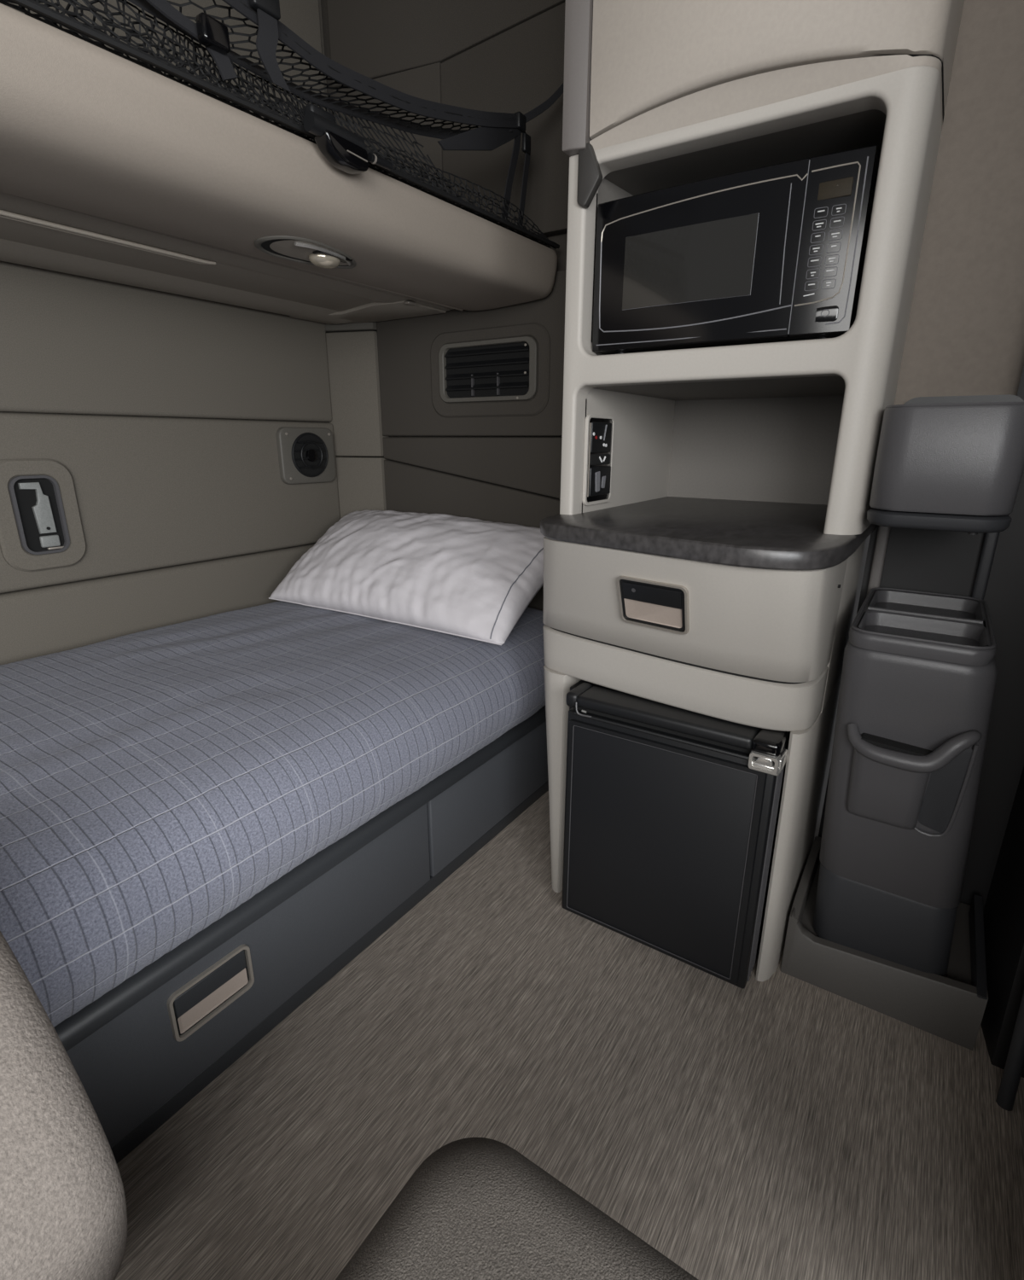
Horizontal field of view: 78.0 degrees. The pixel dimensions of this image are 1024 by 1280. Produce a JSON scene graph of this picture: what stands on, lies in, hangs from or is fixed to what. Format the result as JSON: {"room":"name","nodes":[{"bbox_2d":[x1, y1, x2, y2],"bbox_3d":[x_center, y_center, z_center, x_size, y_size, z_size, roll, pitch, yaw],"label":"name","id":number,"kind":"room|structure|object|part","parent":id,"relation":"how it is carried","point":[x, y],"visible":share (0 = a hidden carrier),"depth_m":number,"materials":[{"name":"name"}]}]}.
{"room":"vehicle interior","nodes":[
{"label":"vehicle interior","id":0,"kind":"room"},
{"bbox_2d":[0,0,347,665],"bbox_3d":[-1.383,-0.586,1.338,0.112,2.500,2.920,11,21,32],"label":"wall","id":1,"kind":"structure","parent":0,"point":[165,411],"depth_m":1.82,"materials":[{"name":"plastic"}]},
{"bbox_2d":[0,458,86,571],"bbox_3d":[-1.202,-0.317,1.608,0.021,0.277,0.189,11,21,32],"label":"latch","id":2,"kind":"object","parent":1,"relation":"attached to","point":[41,526],"visible":1,"depth_m":1.60,"materials":[{"name":"plastic"}]},
{"bbox_3d":[-1.201,-0.334,1.601,0.012,0.127,0.058,11,21,32],"label":"lever","id":3,"kind":"part","parent":2,"relation":"part of","materials":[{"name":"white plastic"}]},
{"bbox_3d":[-1.190,-0.241,1.650,0.008,0.005,0.038,11,21,32],"label":"catch plate","id":4,"kind":"part","parent":2,"relation":"part of","materials":[{"name":"silver metal"}]},
{"bbox_2d":[0,3,557,324],"bbox_3d":[-0.933,-0.782,0.997,0.924,0.170,2.573,11,21,32],"label":"bunk","id":5,"kind":"object","parent":1,"relation":"attached to","point":[113,168],"visible":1,"depth_m":1.17,"materials":[{"name":"plastic"}]},
{"bbox_3d":[-1.101,-0.783,1.113,0.523,0.024,2.572,11,21,32],"label":"underside panel","id":6,"kind":"part","parent":5,"relation":"part of","materials":[{"name":"grey plastic"}]},
{"bbox_2d":[0,0,564,249],"bbox_3d":[-0.596,-1.051,0.930,0.376,0.432,2.188,12,21,34],"label":"net","id":7,"kind":"object","parent":5,"relation":"attached to","point":[497,129],"visible":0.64,"depth_m":1.09,"materials":[{"name":"black fabric"}]},
{"bbox_3d":[-0.704,-0.882,0.729,0.058,0.206,1.653,12,21,33],"label":"net panel","id":8,"kind":"part","parent":7,"relation":"part of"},
{"bbox_3d":[-0.624,-0.888,0.757,0.094,0.210,1.787,11,21,32],"label":"net panel","id":9,"kind":"part","parent":7,"relation":"part of","materials":[{"name":"black fabric"}]},
{"bbox_3d":[-0.569,-1.056,0.797,0.087,0.312,1.997,11,21,32],"label":"net panel","id":10,"kind":"part","parent":7,"relation":"part of","materials":[{"name":"black fabric"}]},
{"bbox_2d":[254,235,356,268],"bbox_3d":[-0.430,-0.818,1.345,0.133,0.032,0.250,11,21,32],"label":"dome light","id":11,"kind":"object","parent":5,"relation":"attached to","point":[309,250],"depth_m":1.33,"materials":[{"name":"silver metal"}]},
{"bbox_3d":[-0.474,-1.062,2.053,0.485,0.011,0.220,11,21,32],"label":"plate","id":12,"kind":"part","parent":5,"relation":"part of","materials":[{"name":"grey plastic"}]},
{"bbox_2d":[275,426,335,484],"bbox_3d":[-0.721,-0.655,2.245,0.037,0.190,0.234,11,21,32],"label":"speaker","id":13,"kind":"object","parent":1,"relation":"in","point":[305,455],"visible":1,"depth_m":2.22,"materials":[{"name":"plastic"}]},
{"bbox_2d":[294,435,326,475],"bbox_3d":[-0.717,-0.657,2.245,0.006,0.142,0.142,11,21,32],"label":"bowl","id":14,"kind":"object","parent":13,"relation":"on","point":[310,450],"depth_m":2.24,"materials":[{"name":"black plastic"}]},
{"bbox_2d":[320,0,570,610],"bbox_3d":[-0.090,-0.821,2.098,1.250,2.500,0.126,11,21,32],"label":"wall","id":15,"kind":"structure","parent":0,"point":[507,56],"depth_m":1.92,"materials":[{"name":"plastic"}]},
{"bbox_2d":[325,321,388,518],"bbox_3d":[-0.574,-0.555,2.414,0.210,1.200,0.110,11,21,32],"label":"trim","id":16,"kind":"structure","parent":15,"relation":"attached to","point":[352,348],"depth_m":2.30,"materials":[{"name":"plastic"}]},
{"bbox_3d":[-0.573,-0.891,2.310,0.209,0.421,0.106,11,21,32],"label":"panel","id":17,"kind":"part","parent":16,"relation":"part of","materials":[{"name":"plastic"}]},
{"bbox_2d":[430,322,550,417],"bbox_3d":[-0.081,-0.844,1.998,0.458,0.260,0.024,11,21,32],"label":"air vent","id":18,"kind":"object","parent":15,"relation":"in","point":[501,370],"visible":1,"depth_m":1.98,"materials":[{"name":"plastic"}]},
{"bbox_3d":[-0.081,-0.848,1.994,0.375,0.178,0.018,11,21,32],"label":"frame","id":19,"kind":"part","parent":18,"relation":"part of","materials":[{"name":"plastic"}]},
{"bbox_2d":[114,790,1023,1279],"bbox_3d":[-0.392,0.887,0.923,2.700,0.050,3.220,11,21,32],"label":"floor","id":20,"kind":"structure","parent":0,"point":[782,1126],"depth_m":1.08,"materials":[{"name":"beige carpet"}]},
{"bbox_2d":[0,930,127,1279],"bbox_3d":[-0.632,0.617,0.463,0.322,0.740,0.558,11,21,32],"label":"upholstered seat","id":21,"kind":"object","parent":20,"relation":"on","point":[63,1215],"visible":1,"depth_m":0.55,"materials":[{"name":"fabric"}]},
{"bbox_2d":[54,705,548,1163],"bbox_3d":[-0.876,0.532,1.431,0.998,0.316,2.470,11,21,32],"label":"base","id":22,"kind":"object","parent":20,"relation":"on","point":[142,1050],"visible":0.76,"depth_m":1.21,"materials":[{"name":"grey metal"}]},
{"bbox_3d":[-0.520,0.606,1.095,0.018,0.096,0.148,11,21,32],"label":"handle","id":23,"kind":"part","parent":22,"relation":"part of","materials":[{"name":"silver metal"}]},
{"bbox_3d":[-0.605,0.672,1.001,0.022,0.227,1.417,11,21,32],"label":"drawer","id":24,"kind":"part","parent":22,"relation":"part of","materials":[{"name":"plastic"}]},
{"bbox_2d":[0,600,545,1027],"bbox_3d":[-0.841,0.247,1.342,1.035,0.279,2.412,11,21,32],"label":"mattress","id":25,"kind":"object","parent":22,"relation":"on","point":[154,782],"visible":0.77,"depth_m":1.17,"materials":[{"name":"grey fabric"}]},
{"bbox_2d":[268,510,544,645],"bbox_3d":[-0.322,-0.253,2.016,0.991,0.274,0.472,11,21,32],"label":"pillow","id":26,"kind":"object","parent":25,"relation":"on","point":[464,577],"visible":0.95,"depth_m":1.84,"materials":[{"name":"white fabric"}]},
{"bbox_3d":[-0.005,0.401,1.865,0.022,0.227,0.733,11,21,32],"label":"drawer","id":27,"kind":"part","parent":22,"relation":"part of","materials":[{"name":"plastic"}]},
{"bbox_2d":[335,1137,698,1279],"bbox_3d":[-0.015,0.806,0.261,0.573,0.506,0.723,11,21,32],"label":"floor mat","id":28,"kind":"object","parent":20,"relation":"on","point":[475,1208],"visible":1,"depth_m":0.50,"materials":[{"name":"grey fabric"}]},
{"bbox_2d":[542,534,870,981],"bbox_3d":[0.399,0.199,1.500,0.609,0.919,0.746,11,21,32],"label":"base cabinet","id":29,"kind":"object","parent":20,"relation":"on","point":[759,648],"visible":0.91,"depth_m":1.19,"materials":[{"name":"grey plastic"}]},
{"bbox_3d":[0.239,0.288,1.760,0.081,0.592,0.552,11,21,32],"label":"leg","id":30,"kind":"part","parent":29,"relation":"part of","materials":[{"name":"grey plastic"}]},
{"bbox_3d":[0.254,-0.063,1.141,0.158,0.102,0.072,15,23,40],"label":"handle","id":31,"kind":"part","parent":29,"relation":"part of","materials":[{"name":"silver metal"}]},
{"bbox_2d":[561,679,791,989],"bbox_3d":[0.433,0.358,1.544,0.474,0.590,0.577,11,21,32],"label":"mini fridge","id":32,"kind":"object","parent":29,"relation":"in","point":[672,813],"visible":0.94,"depth_m":1.29,"materials":[{"name":"black plastic"}]},
{"bbox_3d":[0.291,0.438,1.328,0.380,0.472,0.005,11,21,32],"label":"door panel","id":33,"kind":"part","parent":32,"relation":"part of","materials":[{"name":"black plastic"}]},
{"bbox_3d":[0.475,0.220,1.170,0.054,0.018,0.088,11,21,32],"label":"latch plate","id":34,"kind":"part","parent":32,"relation":"part of","materials":[{"name":"silver metal"}]},
{"bbox_3d":[0.310,0.066,1.320,0.604,0.100,0.164,11,21,32],"label":"rail","id":35,"kind":"part","parent":29,"relation":"part of","materials":[{"name":"grey plastic"}]},
{"bbox_3d":[0.276,-0.076,1.216,0.606,0.222,0.296,11,21,32],"label":"drawer","id":36,"kind":"part","parent":29,"relation":"part of","materials":[{"name":"grey plastic"}]},
{"bbox_2d":[540,496,876,570],"bbox_3d":[0.429,-0.248,1.337,0.569,0.031,0.789,11,21,32],"label":"countertop","id":37,"kind":"structure","parent":29,"relation":"on","point":[753,534],"depth_m":1.11,"materials":[{"name":"grey stone"}]},
{"bbox_2d":[559,0,964,535],"bbox_3d":[0.479,-1.016,1.163,0.568,1.539,0.633,11,21,32],"label":"tower","id":38,"kind":"object","parent":37,"relation":"on","point":[658,94],"visible":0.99,"depth_m":1.05,"materials":[{"name":"grey plastic"}]},
{"bbox_3d":[0.185,-0.343,1.370,0.002,0.043,0.022,11,21,32],"label":"socket plate","id":39,"kind":"part","parent":38,"relation":"part of","materials":[{"name":"grey plastic"}]},
{"bbox_3d":[0.189,-0.391,1.376,0.007,0.186,0.130,11,21,32],"label":"frame","id":40,"kind":"part","parent":38,"relation":"part of","materials":[{"name":"grey plastic"}]},
{"bbox_3d":[0.188,-0.391,1.376,0.005,0.174,0.120,11,21,32],"label":"socket panel","id":41,"kind":"part","parent":38,"relation":"part of","materials":[{"name":"black plastic"}]},
{"bbox_2d":[589,453,610,465],"bbox_3d":[0.191,-0.392,1.371,0.005,0.022,0.095,11,21,32],"label":"switch","id":42,"kind":"object","parent":38,"relation":"attached to","point":[595,459],"depth_m":1.36,"materials":[{"name":"black plastic"}]},
{"bbox_2d":[588,465,610,496],"bbox_3d":[0.193,-0.349,1.387,0.006,0.061,0.100,11,21,32],"label":"socket","id":43,"kind":"object","parent":38,"relation":"attached to","point":[599,476],"depth_m":1.38,"materials":[{"name":"black plastic"}]},
{"bbox_2d":[590,421,611,453],"bbox_3d":[0.191,-0.435,1.358,0.005,0.062,0.095,11,21,32],"label":"switch","id":44,"kind":"object","parent":38,"relation":"attached to","point":[601,432],"depth_m":1.35,"materials":[{"name":"black plastic"}]},
{"bbox_3d":[0.202,-0.349,1.394,0.002,0.026,0.017,11,21,32],"label":"socket plate","id":45,"kind":"part","parent":38,"relation":"part of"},
{"bbox_2d":[592,145,878,354],"bbox_3d":[0.438,-0.686,1.221,0.455,0.262,0.344,11,21,32],"label":"microwave","id":46,"kind":"object","parent":38,"relation":"on","point":[774,253],"visible":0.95,"depth_m":1.06,"materials":[{"name":"black plastic"}]},
{"bbox_3d":[0.503,-0.621,0.998,0.090,0.252,0.012,10,20,29],"label":"control panel","id":47,"kind":"part","parent":46,"relation":"part of","materials":[{"name":"black plastic"}]},
{"bbox_3d":[0.641,-0.672,1.552,0.509,0.649,0.008,11,21,32],"label":"panel","id":48,"kind":"part","parent":38,"relation":"part of","materials":[{"name":"grey plastic"}]},
{"bbox_3d":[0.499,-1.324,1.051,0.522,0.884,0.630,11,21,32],"label":"cupboard door","id":49,"kind":"part","parent":38,"relation":"part of","materials":[{"name":"grey plastic"}]},
{"bbox_3d":[0.680,0.383,1.465,0.033,0.592,0.582,11,21,32],"label":"leg","id":50,"kind":"part","parent":29,"relation":"part of","materials":[{"name":"grey plastic"}]},
{"bbox_3d":[0.719,-0.071,1.379,0.034,0.329,0.451,11,21,32],"label":"panel","id":51,"kind":"part","parent":29,"relation":"part of","materials":[{"name":"grey plastic"}]},
{"bbox_2d":[780,836,988,1050],"bbox_3d":[0.821,0.629,1.395,0.345,0.165,0.340,11,21,32],"label":"stand","id":52,"kind":"object","parent":20,"relation":"on","point":[951,1007],"visible":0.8,"depth_m":1.28,"materials":[{"name":"plastic"}]},
{"bbox_2d":[812,587,997,977],"bbox_3d":[0.766,0.295,1.236,0.264,0.717,0.418,11,21,32],"label":"waste bin","id":53,"kind":"object","parent":52,"relation":"on","point":[919,673],"visible":1,"depth_m":1.11,"materials":[{"name":"grey plastic"}]},
{"bbox_2d":[849,588,995,665],"bbox_3d":[0.747,-0.002,1.163,0.202,0.097,0.393,11,21,32],"label":"tray","id":54,"kind":"object","parent":53,"relation":"on","point":[891,626],"depth_m":1.10,"materials":[{"name":"grey plastic"}]},
{"bbox_2d":[818,365,1023,910],"bbox_3d":[0.991,-0.523,1.168,0.470,2.500,0.040,11,21,32],"label":"wall","id":55,"kind":"structure","parent":0,"point":[919,560],"depth_m":1.33,"materials":[{"name":"black plastic"}]},
{"bbox_2d":[866,525,890,596],"bbox_3d":[0.796,-0.231,1.353,0.022,0.430,0.023,11,21,32],"label":"trim","id":56,"kind":"structure","parent":55,"relation":"attached to","point":[883,532],"depth_m":1.36,"materials":[{"name":"grey plastic"}]},
{"bbox_2d":[971,531,1000,599],"bbox_3d":[0.951,-0.199,1.255,0.022,0.430,0.023,11,21,32],"label":"tube","id":57,"kind":"object","parent":55,"relation":"attached to","point":[990,542],"depth_m":1.26,"materials":[{"name":"grey plastic"}]},
{"bbox_2d":[894,0,1023,404],"bbox_3d":[0.826,-1.063,0.994,0.195,1.365,0.150,11,21,32],"label":"wall","id":58,"kind":"structure","parent":0,"point":[965,332],"depth_m":1.05,"materials":[{"name":"brown plastic"}]},
{"bbox_2d":[866,394,1023,535],"bbox_3d":[0.714,-0.292,1.034,0.192,0.215,0.294,11,21,32],"label":"bin","id":59,"kind":"object","parent":58,"relation":"attached to","point":[953,463],"visible":1,"depth_m":0.92,"materials":[{"name":"grey plastic"}]},
{"bbox_2d":[866,507,1012,533],"bbox_3d":[0.710,-0.210,1.059,0.188,0.024,0.279,11,21,32],"label":"tray","id":60,"kind":"object","parent":59,"relation":"on","point":[966,520],"depth_m":0.94,"materials":[{"name":"black plastic"}]},
{"bbox_3d":[0.793,-0.345,1.139,0.188,0.177,0.012,11,21,32],"label":"plate","id":61,"kind":"part","parent":59,"relation":"part of","materials":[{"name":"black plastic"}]},
{"bbox_2d":[980,765,1023,1111],"bbox_3d":[0.940,-0.393,0.760,0.202,2.502,1.370,11,21,32],"label":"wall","id":62,"kind":"structure","parent":0,"point":[1002,1024],"depth_m":1.19,"materials":[{"name":"black plastic"}]}
]}

